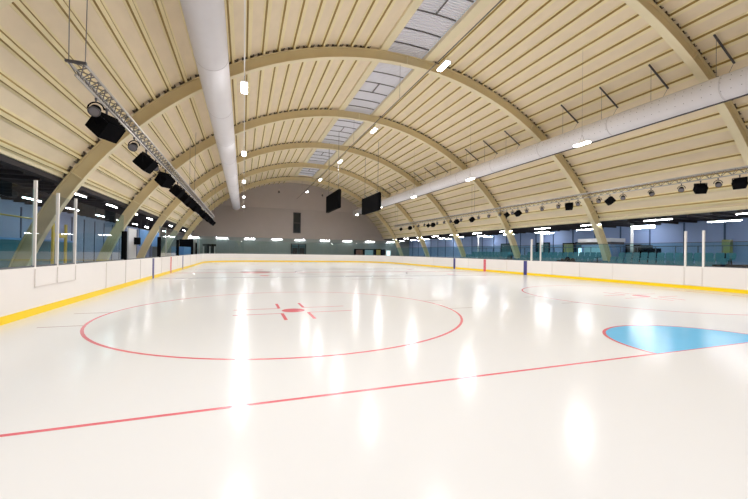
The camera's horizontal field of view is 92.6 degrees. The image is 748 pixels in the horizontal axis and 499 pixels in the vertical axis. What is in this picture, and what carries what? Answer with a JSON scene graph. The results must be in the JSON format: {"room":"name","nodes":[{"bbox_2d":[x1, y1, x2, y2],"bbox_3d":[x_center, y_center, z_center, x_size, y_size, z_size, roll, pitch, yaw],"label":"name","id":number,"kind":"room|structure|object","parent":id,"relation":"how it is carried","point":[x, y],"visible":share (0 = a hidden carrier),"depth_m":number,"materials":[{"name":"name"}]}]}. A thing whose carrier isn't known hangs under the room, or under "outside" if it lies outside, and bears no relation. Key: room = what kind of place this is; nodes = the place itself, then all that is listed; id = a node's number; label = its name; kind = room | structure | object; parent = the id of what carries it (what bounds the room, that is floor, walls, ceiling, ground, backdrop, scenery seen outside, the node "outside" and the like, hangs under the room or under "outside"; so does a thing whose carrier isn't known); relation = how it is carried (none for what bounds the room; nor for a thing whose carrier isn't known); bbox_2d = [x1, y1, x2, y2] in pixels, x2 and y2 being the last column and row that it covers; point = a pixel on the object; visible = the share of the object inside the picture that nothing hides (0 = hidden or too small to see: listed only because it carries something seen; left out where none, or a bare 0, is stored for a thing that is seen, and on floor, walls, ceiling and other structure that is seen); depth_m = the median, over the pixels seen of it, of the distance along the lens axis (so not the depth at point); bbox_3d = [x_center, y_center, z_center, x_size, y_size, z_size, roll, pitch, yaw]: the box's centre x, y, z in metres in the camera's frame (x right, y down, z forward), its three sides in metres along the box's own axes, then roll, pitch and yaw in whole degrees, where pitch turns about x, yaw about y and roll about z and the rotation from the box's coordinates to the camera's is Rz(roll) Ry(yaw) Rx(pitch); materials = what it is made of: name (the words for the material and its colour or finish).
{"room":"ice rink","nodes":[
{"label":"ice rink","id":0,"kind":"room"},
{"bbox_2d":[0,197,151,261],"bbox_3d":[-21.406,-0.794,21.453,0.250,4.630,67.000,1,-1,-20],"label":"wall","id":1,"kind":"structure","parent":0,"point":[92,233],"depth_m":29.07,"materials":[{"name":"blue"}]},
{"bbox_2d":[0,164,186,231],"bbox_3d":[-18.926,-2.881,22.415,5.100,0.270,67.095,1,-1,-20],"label":"ceiling","id":2,"kind":"structure","parent":0,"point":[14,184],"depth_m":20.12,"materials":[{"name":"grey"}]},
{"bbox_2d":[139,221,148,245],"bbox_3d":[-21.232,-1.502,32.984,0.060,2.380,3.100,1,-1,-20],"label":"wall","id":3,"kind":"structure","parent":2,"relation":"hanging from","point":[143,233],"depth_m":32.69,"materials":[{"name":"blue"}]},
{"bbox_2d":[151,232,158,246],"bbox_3d":[-22.790,-1.490,37.253,0.060,2.380,3.110,1,-1,-20],"label":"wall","id":4,"kind":"structure","parent":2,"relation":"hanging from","point":[154,243],"depth_m":37.19,"materials":[{"name":"blue"}]},
{"bbox_2d":[152,183,408,256],"bbox_3d":[-13.060,-5.306,60.281,42.000,14.530,0.400,1,-1,-20],"label":"wall","id":5,"kind":"structure","parent":0,"point":[267,214],"depth_m":59.49,"materials":[{"name":"grey paint"}]},
{"bbox_2d":[0,154,193,231],"bbox_3d":[-16.351,-3.092,23.305,0.340,0.620,67.000,1,-1,-20],"label":"trim","id":6,"kind":"structure","parent":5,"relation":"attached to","point":[4,160],"depth_m":14.49,"materials":[{"name":"grey wood"}]},
{"bbox_2d":[0,148,193,230],"bbox_3d":[-16.267,-3.100,23.336,0.320,0.240,67.000,1,-1,-20],"label":"trim","id":7,"kind":"structure","parent":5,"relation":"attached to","point":[3,152],"depth_m":14.17,"materials":[{"name":"paint"}]},
{"bbox_2d":[293,212,300,232],"bbox_3d":[-12.962,-4.471,60.118,1.260,3.460,0.170,1,-1,-20],"label":"window","id":8,"kind":"structure","parent":5,"relation":"in","point":[296,216],"depth_m":60.06,"materials":[{"name":"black glass"}]},
{"bbox_2d":[291,244,305,253],"bbox_3d":[-12.728,0.498,60.172,2.540,2.930,0.200,1,-1,-20],"label":"door","id":9,"kind":"structure","parent":5,"relation":"in","point":[295,249],"depth_m":60.08,"materials":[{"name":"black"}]},
{"bbox_2d":[383,205,747,238],"bbox_3d":[13.210,-2.107,34.092,0.260,0.200,67.000,1,-1,-20],"label":"trim","id":10,"kind":"structure","parent":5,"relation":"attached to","point":[742,207],"depth_m":24.06,"materials":[{"name":"paint"}]},
{"bbox_2d":[0,0,747,237],"bbox_3d":[-1.394,-6.925,28.776,31.383,8.893,67.000,1,-1,-20],"label":"ceiling","id":11,"kind":"structure","parent":0,"point":[536,55],"depth_m":18.66,"materials":[{"name":"paint"}]},
{"bbox_2d":[64,0,215,218],"bbox_3d":[-11.808,-5.496,23.312,0.350,4.214,34.534,1,-1,-20],"label":"lighting truss","id":12,"kind":"object","parent":11,"relation":"hanging from","point":[96,94],"visible":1,"depth_m":9.57,"materials":[{"name":"silver metal"}]},
{"bbox_2d":[87,98,104,116],"bbox_3d":[-6.286,-3.207,8.040,0.313,0.442,0.289,1,0,16],"label":"spotlight","id":13,"kind":"object","parent":12,"relation":"hanging from","point":[94,110],"visible":1,"depth_m":8.02,"materials":[{"name":"black metal"}]},
{"bbox_2d":[85,108,125,143],"bbox_3d":[-6.534,-3.042,8.712,0.634,0.783,0.636,1,0,7],"label":"loudspeaker","id":14,"kind":"object","parent":12,"relation":"hanging from","point":[105,126],"visible":0.88,"depth_m":8.53,"materials":[{"name":"black plastic"}]},
{"bbox_2d":[128,137,139,151],"bbox_3d":[-7.300,-3.199,10.862,0.289,0.442,0.313,0,-1,42],"label":"spotlight","id":15,"kind":"object","parent":12,"relation":"hanging from","point":[132,146],"visible":1,"depth_m":10.83,"materials":[{"name":"grey metal"}]},
{"bbox_2d":[132,149,158,173],"bbox_3d":[-7.830,-3.032,12.259,0.634,0.783,0.636,1,0,-12],"label":"loudspeaker","id":16,"kind":"object","parent":12,"relation":"hanging from","point":[143,160],"visible":1,"depth_m":12.03,"materials":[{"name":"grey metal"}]},
{"bbox_2d":[154,169,175,188],"bbox_3d":[-8.927,-3.023,15.269,0.634,0.783,0.636,1,0,12],"label":"loudspeaker","id":17,"kind":"object","parent":12,"relation":"hanging from","point":[165,180],"visible":1,"depth_m":15.07,"materials":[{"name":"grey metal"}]},
{"bbox_2d":[169,182,185,197],"bbox_3d":[-9.955,-3.015,18.083,0.634,0.783,0.636,1,0,-10],"label":"floodlight","id":18,"kind":"object","parent":12,"relation":"hanging from","point":[176,190],"visible":1,"depth_m":17.85,"materials":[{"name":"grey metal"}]},
{"bbox_2d":[178,189,191,203],"bbox_3d":[-10.744,-3.009,20.244,0.634,0.783,0.636,1,0,-7],"label":"floodlight","id":19,"kind":"object","parent":12,"relation":"hanging from","point":[185,198],"visible":0.7,"depth_m":20.02,"materials":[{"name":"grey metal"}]},
{"bbox_2d":[184,195,196,207],"bbox_3d":[-11.464,-3.003,22.221,0.634,0.783,0.636,1,0,11],"label":"floodlight","id":20,"kind":"object","parent":12,"relation":"hanging from","point":[192,202],"visible":0.63,"depth_m":22.12,"materials":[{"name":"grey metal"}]},
{"bbox_2d":[189,203,200,211],"bbox_3d":[-12.424,-2.995,24.851,0.634,0.783,0.636,1,0,10],"label":"floodlight","id":21,"kind":"object","parent":12,"relation":"hanging from","point":[196,208],"visible":0.57,"depth_m":24.70,"materials":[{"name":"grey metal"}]},
{"bbox_2d":[200,210,209,219],"bbox_3d":[-14.619,-2.977,30.862,0.634,0.783,0.636,1,0,9],"label":"floodlight","id":22,"kind":"object","parent":12,"relation":"hanging from","point":[204,215],"visible":0.84,"depth_m":30.67,"materials":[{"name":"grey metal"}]},
{"bbox_2d":[180,0,239,209],"bbox_3d":[-10.195,-7.338,25.048,1.120,2.998,58.030,1,-1,-20],"label":"air duct","id":23,"kind":"object","parent":11,"relation":"hanging from","point":[205,20],"visible":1,"depth_m":12.02,"materials":[{"name":"fabric"}]},
{"bbox_2d":[362,142,380,214],"bbox_3d":[-0.291,-7.283,37.057,0.300,6.890,5.200,1,-1,-20],"label":"screen","id":24,"kind":"object","parent":11,"relation":"hanging from","point":[372,203],"visible":1,"depth_m":36.27,"materials":[{"name":"black"}]},
{"bbox_2d":[299,0,475,175],"bbox_3d":[-0.792,-11.403,27.744,2.367,0.215,56.625,1,-1,-20],"label":"window","id":25,"kind":"structure","parent":11,"relation":"attached to","point":[432,19],"depth_m":21.86,"materials":[{"name":"white"}]},
{"bbox_2d":[353,66,747,215],"bbox_3d":[7.119,-6.264,32.163,1.080,1.095,59.530,1,-1,-20],"label":"air duct","id":26,"kind":"object","parent":11,"relation":"hanging from","point":[732,85],"visible":0.95,"depth_m":17.77,"materials":[{"name":"fabric"}]},
{"bbox_2d":[560,105,578,126],"bbox_3d":[11.700,-7.546,21.368,1.404,2.033,0.060,1,-1,-20],"label":"hanger","id":27,"kind":"object","parent":11,"relation":"attached to","point":[562,106],"visible":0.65,"depth_m":21.34,"materials":[{"name":"grey metal"}]},
{"bbox_2d":[395,165,747,226],"bbox_3d":[9.607,-5.160,31.713,0.350,4.036,39.034,1,-1,-20],"label":"lighting truss","id":28,"kind":"object","parent":11,"relation":"hanging from","point":[741,167],"visible":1,"depth_m":20.60,"materials":[{"name":"silver metal"}]},
{"bbox_2d":[565,201,572,209],"bbox_3d":[12.676,-2.851,23.216,0.496,0.610,0.494,0,-1,38],"label":"floodlight","id":29,"kind":"object","parent":28,"relation":"hanging from","point":[568,206],"visible":1,"depth_m":23.09,"materials":[{"name":"grey metal"}]},
{"bbox_2d":[604,195,615,205],"bbox_3d":[13.625,-2.858,20.614,0.494,0.610,0.496,1,0,16],"label":"floodlight","id":30,"kind":"object","parent":28,"relation":"hanging from","point":[610,200],"visible":1,"depth_m":20.45,"materials":[{"name":"grey metal"}]},
{"bbox_2d":[693,181,708,193],"bbox_3d":[15.111,-2.870,16.539,0.496,0.610,0.494,1,-1,22],"label":"floodlight","id":31,"kind":"object","parent":28,"relation":"hanging from","point":[699,188],"visible":1,"depth_m":16.45,"materials":[{"name":"grey metal"}]},
{"bbox_2d":[713,178,722,186],"bbox_3d":[15.304,-2.970,15.892,0.275,0.420,0.298,1,-1,-24],"label":"spotlight","id":32,"kind":"object","parent":28,"relation":"hanging from","point":[717,184],"visible":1,"depth_m":15.86,"materials":[{"name":"grey metal"}]},
{"bbox_2d":[731,175,747,189],"bbox_3d":[15.592,-2.874,15.229,0.494,0.610,0.496,1,-1,-28],"label":"floodlight","id":33,"kind":"object","parent":28,"relation":"hanging from","point":[741,182],"visible":1,"depth_m":15.12,"materials":[{"name":"grey metal"}]},
{"bbox_2d":[599,87,617,118],"bbox_3d":[12.537,-7.553,19.076,1.404,2.033,0.060,1,-1,-20],"label":"hanger","id":34,"kind":"object","parent":11,"relation":"attached to","point":[601,89],"visible":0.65,"depth_m":18.93,"materials":[{"name":"grey metal"}]},
{"bbox_2d":[648,64,668,96],"bbox_3d":[13.373,-7.560,16.784,1.404,2.033,0.060,1,-1,-20],"label":"hanger","id":35,"kind":"object","parent":11,"relation":"attached to","point":[649,65],"visible":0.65,"depth_m":16.79,"materials":[{"name":"grey metal"}]},
{"bbox_2d":[713,34,735,71],"bbox_3d":[14.210,-7.567,14.492,1.404,2.033,0.060,1,-1,-20],"label":"hanger","id":36,"kind":"object","parent":11,"relation":"attached to","point":[714,35],"visible":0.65,"depth_m":14.45,"materials":[{"name":"grey metal"}]},
{"bbox_2d":[384,209,747,239],"bbox_3d":[15.729,-1.978,35.062,5.100,0.270,67.095,1,-1,-20],"label":"ceiling","id":37,"kind":"structure","parent":0,"point":[729,215],"depth_m":26.47,"materials":[{"name":"grey"}]},
{"bbox_2d":[643,218,672,220],"bbox_3d":[17.550,-1.923,22.103,0.120,0.240,1.600,1,-1,-20],"label":"strip light","id":38,"kind":"object","parent":37,"relation":"hanging from","point":[664,218],"visible":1,"depth_m":22.00,"materials":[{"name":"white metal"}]},
{"bbox_2d":[707,217,741,221],"bbox_3d":[20.584,-1.768,21.018,0.120,0.240,1.600,1,-1,-20],"label":"strip light","id":39,"kind":"object","parent":37,"relation":"hanging from","point":[736,219],"visible":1,"depth_m":20.86,"materials":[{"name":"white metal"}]},
{"bbox_2d":[409,218,747,264],"bbox_3d":[18.182,0.044,35.901,0.250,4.330,67.000,1,-1,-20],"label":"wall","id":40,"kind":"structure","parent":0,"point":[665,234],"depth_m":27.89,"materials":[{"name":"blue"}]},
{"bbox_2d":[501,243,511,257],"bbox_3d":[15.687,0.761,42.280,0.140,2.930,1.900,1,-1,-20],"label":"door","id":41,"kind":"structure","parent":40,"relation":"in","point":[504,247],"depth_m":42.26,"materials":[{"name":"teal"}]},
{"bbox_2d":[536,242,549,258],"bbox_3d":[17.573,0.746,37.113,0.140,2.930,1.700,1,-1,-20],"label":"door","id":42,"kind":"structure","parent":40,"relation":"in","point":[546,244],"depth_m":36.87,"materials":[{"name":"teal"}]},
{"bbox_2d":[562,243,574,258],"bbox_3d":[18.635,0.787,34.201,0.140,2.830,1.300,1,-1,-20],"label":"door","id":43,"kind":"structure","parent":40,"relation":"in","point":[568,250],"depth_m":34.19,"materials":[{"name":"green"}]},
{"bbox_2d":[575,242,581,258],"bbox_3d":[19.184,0.757,32.698,0.140,2.880,1.700,1,-1,-20],"label":"door","id":44,"kind":"structure","parent":40,"relation":"in","point":[579,249],"depth_m":33.14,"materials":[{"name":"teal"}]},
{"bbox_2d":[625,244,641,256],"bbox_3d":[20.708,0.895,28.517,0.140,2.580,1.200,1,-1,-20],"label":"door","id":45,"kind":"structure","parent":40,"relation":"in","point":[627,249],"depth_m":28.79,"materials":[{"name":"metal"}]},
{"bbox_3d":[-1.645,1.940,28.658,42.000,0.150,67.000,1,-1,-20],"label":"floor","id":46,"kind":"structure","parent":0,"visible":0},
{"bbox_2d":[0,213,67,263],"bbox_3d":[-16.436,-0.009,16.186,0.080,3.115,10.700,1,-1,-20],"label":"barrier","id":47,"kind":"object","parent":46,"relation":"on","point":[64,235],"visible":0.58,"depth_m":19.77,"materials":[{"name":"yellow"}]},
{"bbox_2d":[0,237,72,267],"bbox_3d":[-18.573,0.470,18.225,0.800,2.130,13.200,1,-1,-20],"label":"half wall","id":48,"kind":"structure","parent":46,"relation":"on","point":[8,246],"depth_m":20.40,"materials":[{"name":"teal"}]},
{"bbox_2d":[0,237,72,242],"bbox_3d":[-18.558,-0.545,18.234,0.800,0.100,13.200,1,-1,-20],"label":"countertop","id":49,"kind":"structure","parent":48,"relation":"on","point":[8,238],"depth_m":18.10,"materials":[{"name":"blue"}]},
{"bbox_2d":[127,228,140,258],"bbox_3d":[-19.892,-0.055,29.668,0.450,3.330,2.200,1,-1,-20],"label":"board","id":50,"kind":"object","parent":46,"relation":"on","point":[133,240],"visible":0.82,"depth_m":29.52,"materials":[{"name":"white"}]},
{"bbox_2d":[171,239,192,255],"bbox_3d":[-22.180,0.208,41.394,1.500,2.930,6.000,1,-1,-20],"label":"covered table","id":51,"kind":"object","parent":46,"relation":"on","point":[185,245],"visible":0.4,"depth_m":43.60,"materials":[{"name":"blue"}]},
{"bbox_2d":[203,244,215,252],"bbox_3d":[-25.065,0.448,54.392,1.800,2.580,1.000,1,-1,-20],"label":"frame","id":52,"kind":"object","parent":46,"relation":"on","point":[209,248],"visible":0.54,"depth_m":54.53,"materials":[{"name":"black metal"}]},
{"bbox_2d":[182,176,403,255],"bbox_3d":[-11.020,-4.584,54.626,35.116,13.052,0.600,1,-1,-20],"label":"rib","id":53,"kind":"object","parent":46,"relation":"on","point":[260,182],"visible":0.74,"depth_m":54.16,"materials":[{"name":"beige wood"}]},
{"bbox_2d":[161,162,429,256],"bbox_3d":[-7.899,-4.609,46.078,35.116,13.052,0.600,1,-1,-20],"label":"rib","id":54,"kind":"object","parent":46,"relation":"on","point":[244,175],"visible":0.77,"depth_m":45.10,"materials":[{"name":"beige wood"}]},
{"bbox_2d":[136,141,465,257],"bbox_3d":[-4.779,-4.635,37.529,35.116,13.052,0.600,1,-1,-20],"label":"rib","id":55,"kind":"object","parent":46,"relation":"on","point":[208,175],"visible":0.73,"depth_m":36.30,"materials":[{"name":"beige wood"}]},
{"bbox_2d":[326,143,340,212],"bbox_3d":[-4.045,-7.569,35.687,0.300,7.330,5.200,1,-1,-20],"label":"screen","id":56,"kind":"object","parent":55,"relation":"hanging from","point":[333,201],"visible":1,"depth_m":34.80,"materials":[{"name":"black"}]},
{"bbox_2d":[96,108,520,260],"bbox_3d":[-1.659,-4.660,28.981,35.116,13.052,0.600,1,-1,-20],"label":"rib","id":57,"kind":"object","parent":46,"relation":"on","point":[146,192],"visible":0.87,"depth_m":27.21,"materials":[{"name":"beige wood"}]},
{"bbox_2d":[8,44,610,266],"bbox_3d":[1.461,-4.685,20.433,35.116,13.052,0.600,1,-1,-20],"label":"rib","id":58,"kind":"object","parent":46,"relation":"on","point":[77,175],"visible":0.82,"depth_m":18.02,"materials":[{"name":"beige wood"}]},
{"bbox_2d":[354,249,362,254],"bbox_3d":[-2.738,1.018,63.349,1.500,2.230,0.780,1,-1,-20],"label":"vending machine","id":59,"kind":"object","parent":46,"relation":"on","point":[356,251],"visible":0.5,"depth_m":63.01,"materials":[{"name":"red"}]},
{"bbox_2d":[363,249,373,254],"bbox_3d":[-1.024,1.048,63.974,1.850,2.230,0.780,1,-1,-20],"label":"vending machine","id":60,"kind":"object","parent":46,"relation":"on","point":[365,251],"visible":0.46,"depth_m":63.62,"materials":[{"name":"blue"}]},
{"bbox_2d":[0,262,747,498],"bbox_3d":[-1.815,1.849,29.128,26.000,0.034,56.000,1,-1,-20],"label":"ice rink","id":61,"kind":"object","parent":46,"relation":"on","point":[210,380],"visible":1,"depth_m":4.30,"materials":[{"name":"white ice"}]},
{"bbox_2d":[282,309,304,311],"bbox_3d":[-2.218,1.673,9.820,0.617,0.005,0.617,0,-1,42],"label":"face-off marking","id":62,"kind":"object","parent":61,"relation":"on","point":[283,310],"depth_m":9.78,"materials":[{"name":"red paint"}]},
{"bbox_2d":[0,253,747,325],"bbox_3d":[-1.807,1.261,29.133,26.360,1.210,56.360,1,-1,-20],"label":"dasher boards","id":63,"kind":"object","parent":61,"relation":"on","point":[25,291],"visible":0.95,"depth_m":18.04,"materials":[{"name":"plastic"}]},
{"bbox_2d":[32,180,37,266],"bbox_3d":[-8.302,-0.632,8.745,0.060,2.125,0.060,1,-1,-20],"label":"stanchion","id":64,"kind":"object","parent":63,"relation":"on","point":[35,184],"visible":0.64,"depth_m":8.72,"materials":[{"name":"white metal"}]},
{"bbox_2d":[55,193,59,264],"bbox_3d":[-8.690,-0.559,9.806,0.060,1.985,0.060,1,-1,-20],"label":"stanchion","id":65,"kind":"object","parent":63,"relation":"on","point":[57,194],"visible":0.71,"depth_m":9.78,"materials":[{"name":"white metal"}]},
{"bbox_2d":[73,198,76,263],"bbox_3d":[-9.067,-0.556,10.840,0.060,1.985,0.060,1,-1,-20],"label":"stanchion","id":66,"kind":"object","parent":63,"relation":"on","point":[75,199],"visible":0.86,"depth_m":10.82,"materials":[{"name":"white metal"}]},
{"bbox_2d":[121,231,127,259],"bbox_3d":[-10.712,-0.168,15.327,0.170,1.235,0.170,1,-1,-20],"label":"upright","id":67,"kind":"object","parent":63,"relation":"on","point":[124,233],"visible":0.86,"depth_m":15.26,"materials":[{"name":"black"}]},
{"bbox_2d":[157,237,160,256],"bbox_3d":[-13.016,-0.149,21.639,0.170,1.235,0.170,1,-1,-20],"label":"upright","id":68,"kind":"object","parent":63,"relation":"on","point":[158,238],"visible":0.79,"depth_m":21.56,"materials":[{"name":"black"}]},
{"bbox_2d":[176,240,178,255],"bbox_3d":[-15.245,-0.132,27.745,0.170,1.235,0.170,1,-1,-20],"label":"upright","id":69,"kind":"object","parent":63,"relation":"on","point":[177,241],"visible":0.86,"depth_m":27.67,"materials":[{"name":"black"}]},
{"bbox_2d":[197,237,199,253],"bbox_3d":[-19.784,-0.448,40.141,0.012,1.870,2.976,1,-1,-20],"label":"shield","id":70,"kind":"object","parent":63,"relation":"on","point":[198,238],"visible":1,"depth_m":40.54,"materials":[{"name":"clear glass"}]},
{"bbox_2d":[530,239,532,260],"bbox_3d":[12.491,0.037,28.288,0.120,1.705,0.120,1,-1,-20],"label":"stanchion","id":71,"kind":"object","parent":63,"relation":"on","point":[531,259],"visible":1,"depth_m":28.23,"materials":[{"name":"white metal"}]},
{"bbox_2d":[540,235,541,260],"bbox_3d":[12.802,-0.115,27.444,0.085,2.005,0.085,1,-1,-20],"label":"stanchion","id":72,"kind":"object","parent":63,"relation":"on","point":[540,235],"visible":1,"depth_m":27.42,"materials":[{"name":"white metal"}]},
{"bbox_2d":[684,231,686,265],"bbox_3d":[16.085,-0.042,18.444,0.085,1.805,0.085,1,-1,-20],"label":"stanchion","id":73,"kind":"object","parent":63,"relation":"on","point":[685,232],"visible":1,"depth_m":18.41,"materials":[{"name":"white metal"}]},
{"bbox_2d":[702,230,704,266],"bbox_3d":[16.349,-0.044,17.720,0.085,1.805,0.085,1,-1,-20],"label":"stanchion","id":74,"kind":"object","parent":63,"relation":"on","point":[703,231],"visible":1,"depth_m":17.69,"materials":[{"name":"white metal"}]},
{"bbox_2d":[0,0,747,165],"bbox_3d":[4.581,-4.710,11.884,35.116,13.052,0.600,1,-1,-20],"label":"rib","id":75,"kind":"object","parent":46,"relation":"on","point":[653,14],"visible":0.83,"depth_m":14.99,"materials":[{"name":"beige wood"}]},
{"bbox_2d":[244,0,245,145],"bbox_3d":[-9.710,-7.371,26.753,0.035,2.580,64.900,1,-1,-20],"label":"conduit","id":76,"kind":"object","parent":75,"relation":"hanging from","point":[244,0],"visible":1,"depth_m":11.14,"materials":[{"name":"white metal"}]},
{"bbox_2d":[241,76,247,93],"bbox_3d":[-4.572,-5.889,12.603,0.220,0.467,0.800,1,-1,-20],"label":"lamp","id":77,"kind":"object","parent":76,"relation":"hanging from","point":[244,84],"visible":1,"depth_m":12.47,"materials":[{"name":"white plastic"}]},
{"bbox_2d":[241,82,246,93],"bbox_3d":[-4.574,-5.688,12.601,0.200,0.065,0.780,1,-1,-20],"label":"diffuser","id":78,"kind":"object","parent":77,"relation":"attached to","point":[243,84],"depth_m":12.48,"materials":[{"name":"white plastic"}]},
{"bbox_2d":[299,0,501,196],"bbox_3d":[-1.862,-9.568,29.624,0.035,2.007,64.900,1,-1,-20],"label":"conduit","id":79,"kind":"object","parent":75,"relation":"hanging from","point":[500,0],"visible":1,"depth_m":17.34,"materials":[{"name":"grey metal"}]},
{"bbox_2d":[437,57,450,71],"bbox_3d":[3.109,-8.371,15.946,0.220,0.467,0.800,1,-1,-20],"label":"lamp","id":80,"kind":"object","parent":79,"relation":"hanging from","point":[444,64],"visible":1,"depth_m":15.86,"materials":[{"name":"white plastic"}]},
{"bbox_2d":[437,61,449,71],"bbox_3d":[3.107,-8.170,15.944,0.200,0.065,0.780,1,-1,-20],"label":"diffuser","id":81,"kind":"object","parent":80,"relation":"attached to","point":[445,63],"depth_m":15.89,"materials":[{"name":"white plastic"}]},
{"bbox_2d":[374,249,380,254],"bbox_3d":[0.643,1.052,64.583,1.100,2.280,0.780,1,-1,-20],"label":"vending machine","id":82,"kind":"object","parent":46,"relation":"on","point":[376,251],"visible":0.5,"depth_m":64.24,"materials":[{"name":"yellow"}]},
{"bbox_2d":[557,257,575,261],"bbox_3d":[14.118,1.307,26.336,0.576,1.530,1.727,1,-1,-20],"label":"heap","id":83,"kind":"object","parent":46,"relation":"on","point":[568,259],"visible":0.16,"depth_m":26.01,"materials":[{"name":"black"}]},
{"bbox_2d":[578,238,624,261],"bbox_3d":[19.141,0.636,30.181,1.650,3.080,3.000,1,-1,-20],"label":"kiosk","id":84,"kind":"object","parent":46,"relation":"on","point":[614,244],"visible":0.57,"depth_m":29.35,"materials":[{"name":"white"}]},
{"bbox_2d":[584,246,602,259],"bbox_3d":[18.540,0.286,29.963,0.040,1.100,2.000,1,-1,-20],"label":"shutter","id":85,"kind":"object","parent":84,"relation":"hanging from","point":[596,249],"depth_m":30.08,"materials":[{"name":"blue"}]},
{"bbox_2d":[630,223,633,261],"bbox_3d":[18.954,0.066,26.272,0.400,4.150,0.400,1,-1,-20],"label":"column","id":86,"kind":"structure","parent":46,"relation":"on","point":[631,228],"depth_m":26.20,"materials":[{"name":"white"}]},
{"bbox_2d":[635,245,660,262],"bbox_3d":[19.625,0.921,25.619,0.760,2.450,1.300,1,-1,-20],"label":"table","id":87,"kind":"object","parent":46,"relation":"on","point":[641,249],"visible":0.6,"depth_m":25.28,"materials":[{"name":"black"}]},
{"bbox_2d":[722,240,732,264],"bbox_3d":[22.411,0.774,22.820,0.350,2.782,0.889,1,-1,-20],"label":"stand","id":88,"kind":"object","parent":46,"relation":"on","point":[726,249],"visible":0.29,"depth_m":22.58,"materials":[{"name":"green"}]},
{"bbox_2d":[712,265,747,267],"bbox_3d":[19.197,1.445,18.979,3.900,1.280,0.080,1,-1,-20],"label":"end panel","id":89,"kind":"object","parent":46,"relation":"on","point":[745,266],"visible":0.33,"depth_m":18.79,"materials":[{"name":"black"}]},
{"bbox_3d":[16.216,1.527,31.080,1.200,1.230,24.700,1,-1,-20],"label":"tier","id":90,"kind":"object","parent":46,"relation":"on","visible":0},
{"bbox_2d":[479,245,747,257],"bbox_3d":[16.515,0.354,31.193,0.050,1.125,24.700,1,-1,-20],"label":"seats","id":91,"kind":"object","parent":90,"relation":"on","point":[712,245],"visible":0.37,"depth_m":25.00,"materials":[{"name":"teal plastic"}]},
{"bbox_3d":[14.358,1.714,30.401,0.850,0.790,24.700,1,-1,-20],"label":"tier","id":92,"kind":"object","parent":46,"relation":"on","visible":0},
{"bbox_2d":[647,257,655,263],"bbox_3d":[17.307,0.886,22.432,0.540,0.820,0.430,1,-1,-20],"label":"seat","id":93,"kind":"object","parent":92,"relation":"on","point":[650,259],"visible":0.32,"depth_m":22.50,"materials":[{"name":"teal plastic"}]},
{"bbox_2d":[665,257,673,264],"bbox_3d":[17.650,0.883,21.492,0.540,0.820,0.430,1,-1,-20],"label":"seat","id":94,"kind":"object","parent":92,"relation":"on","point":[668,259],"visible":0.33,"depth_m":21.54,"materials":[{"name":"teal plastic"}]},
{"bbox_2d":[675,258,683,264],"bbox_3d":[17.822,0.882,21.023,0.540,0.820,0.430,1,-1,-20],"label":"seat","id":95,"kind":"object","parent":92,"relation":"on","point":[677,260],"visible":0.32,"depth_m":21.08,"materials":[{"name":"teal plastic"}]},
{"bbox_2d":[705,258,715,265],"bbox_3d":[18.336,0.878,19.614,0.540,0.820,0.430,1,-1,-20],"label":"seat","id":96,"kind":"object","parent":92,"relation":"on","point":[708,260],"visible":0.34,"depth_m":19.67,"materials":[{"name":"teal plastic"}]},
{"bbox_2d":[717,258,726,264],"bbox_3d":[18.507,0.877,19.144,0.540,0.820,0.430,1,-1,-20],"label":"seat","id":97,"kind":"object","parent":92,"relation":"on","point":[720,261],"visible":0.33,"depth_m":19.20,"materials":[{"name":"teal plastic"}]},
{"bbox_3d":[15.205,1.579,30.711,0.950,1.090,24.700,1,-1,-20],"label":"tier","id":98,"kind":"object","parent":46,"relation":"on","visible":0},
{"bbox_2d":[694,253,701,259],"bbox_3d":[18.777,0.594,20.840,0.540,0.820,0.430,1,-1,-20],"label":"seat","id":99,"kind":"object","parent":98,"relation":"on","point":[696,255],"visible":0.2,"depth_m":20.92,"materials":[{"name":"teal plastic"}]},
{"bbox_2d":[705,253,713,264],"bbox_3d":[18.948,0.593,20.370,0.540,0.820,0.430,1,-1,-20],"label":"seat","id":100,"kind":"object","parent":98,"relation":"on","point":[707,255],"visible":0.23,"depth_m":20.42,"materials":[{"name":"teal plastic"}]},
{"bbox_2d":[715,253,724,263],"bbox_3d":[19.120,0.592,19.901,0.540,0.820,0.430,1,-1,-20],"label":"seat","id":101,"kind":"object","parent":98,"relation":"on","point":[717,255],"visible":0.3,"depth_m":19.95,"materials":[{"name":"teal plastic"}]},
{"bbox_2d":[726,253,736,264],"bbox_3d":[19.291,0.590,19.431,0.540,0.820,0.430,1,-1,-20],"label":"seat","id":102,"kind":"object","parent":98,"relation":"on","point":[729,256],"visible":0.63,"depth_m":19.43,"materials":[{"name":"teal plastic"}]},
{"bbox_3d":[10.449,0.287,33.929,0.012,1.170,2.376,1,-1,-20],"label":"shield","id":103,"kind":"object","parent":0,"visible":0},
{"bbox_2d":[408,241,747,247],"bbox_3d":[10.561,-0.311,33.652,0.040,0.025,42.000,1,-1,-20],"label":"rail","id":104,"kind":"object","parent":103,"relation":"on","point":[732,241],"visible":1,"depth_m":23.52,"materials":[{"name":"grey metal"}]},
{"bbox_3d":[10.109,-7.676,17.328,0.008,4.310,0.007,1,-1,-20],"label":"wire","id":105,"kind":"object","parent":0,"visible":0},
{"bbox_2d":[573,135,590,146],"bbox_3d":[10.075,-5.299,17.309,0.220,0.467,0.800,1,-1,-20],"label":"lamp","id":106,"kind":"object","parent":105,"relation":"hanging from","point":[581,142],"visible":1,"depth_m":17.24,"materials":[{"name":"white plastic"}]},
{"bbox_2d":[573,141,590,146],"bbox_3d":[10.072,-5.098,17.307,0.200,0.065,0.780,1,-1,-20],"label":"diffuser","id":107,"kind":"object","parent":106,"relation":"attached to","point":[581,143],"depth_m":17.25,"materials":[{"name":"white plastic"}]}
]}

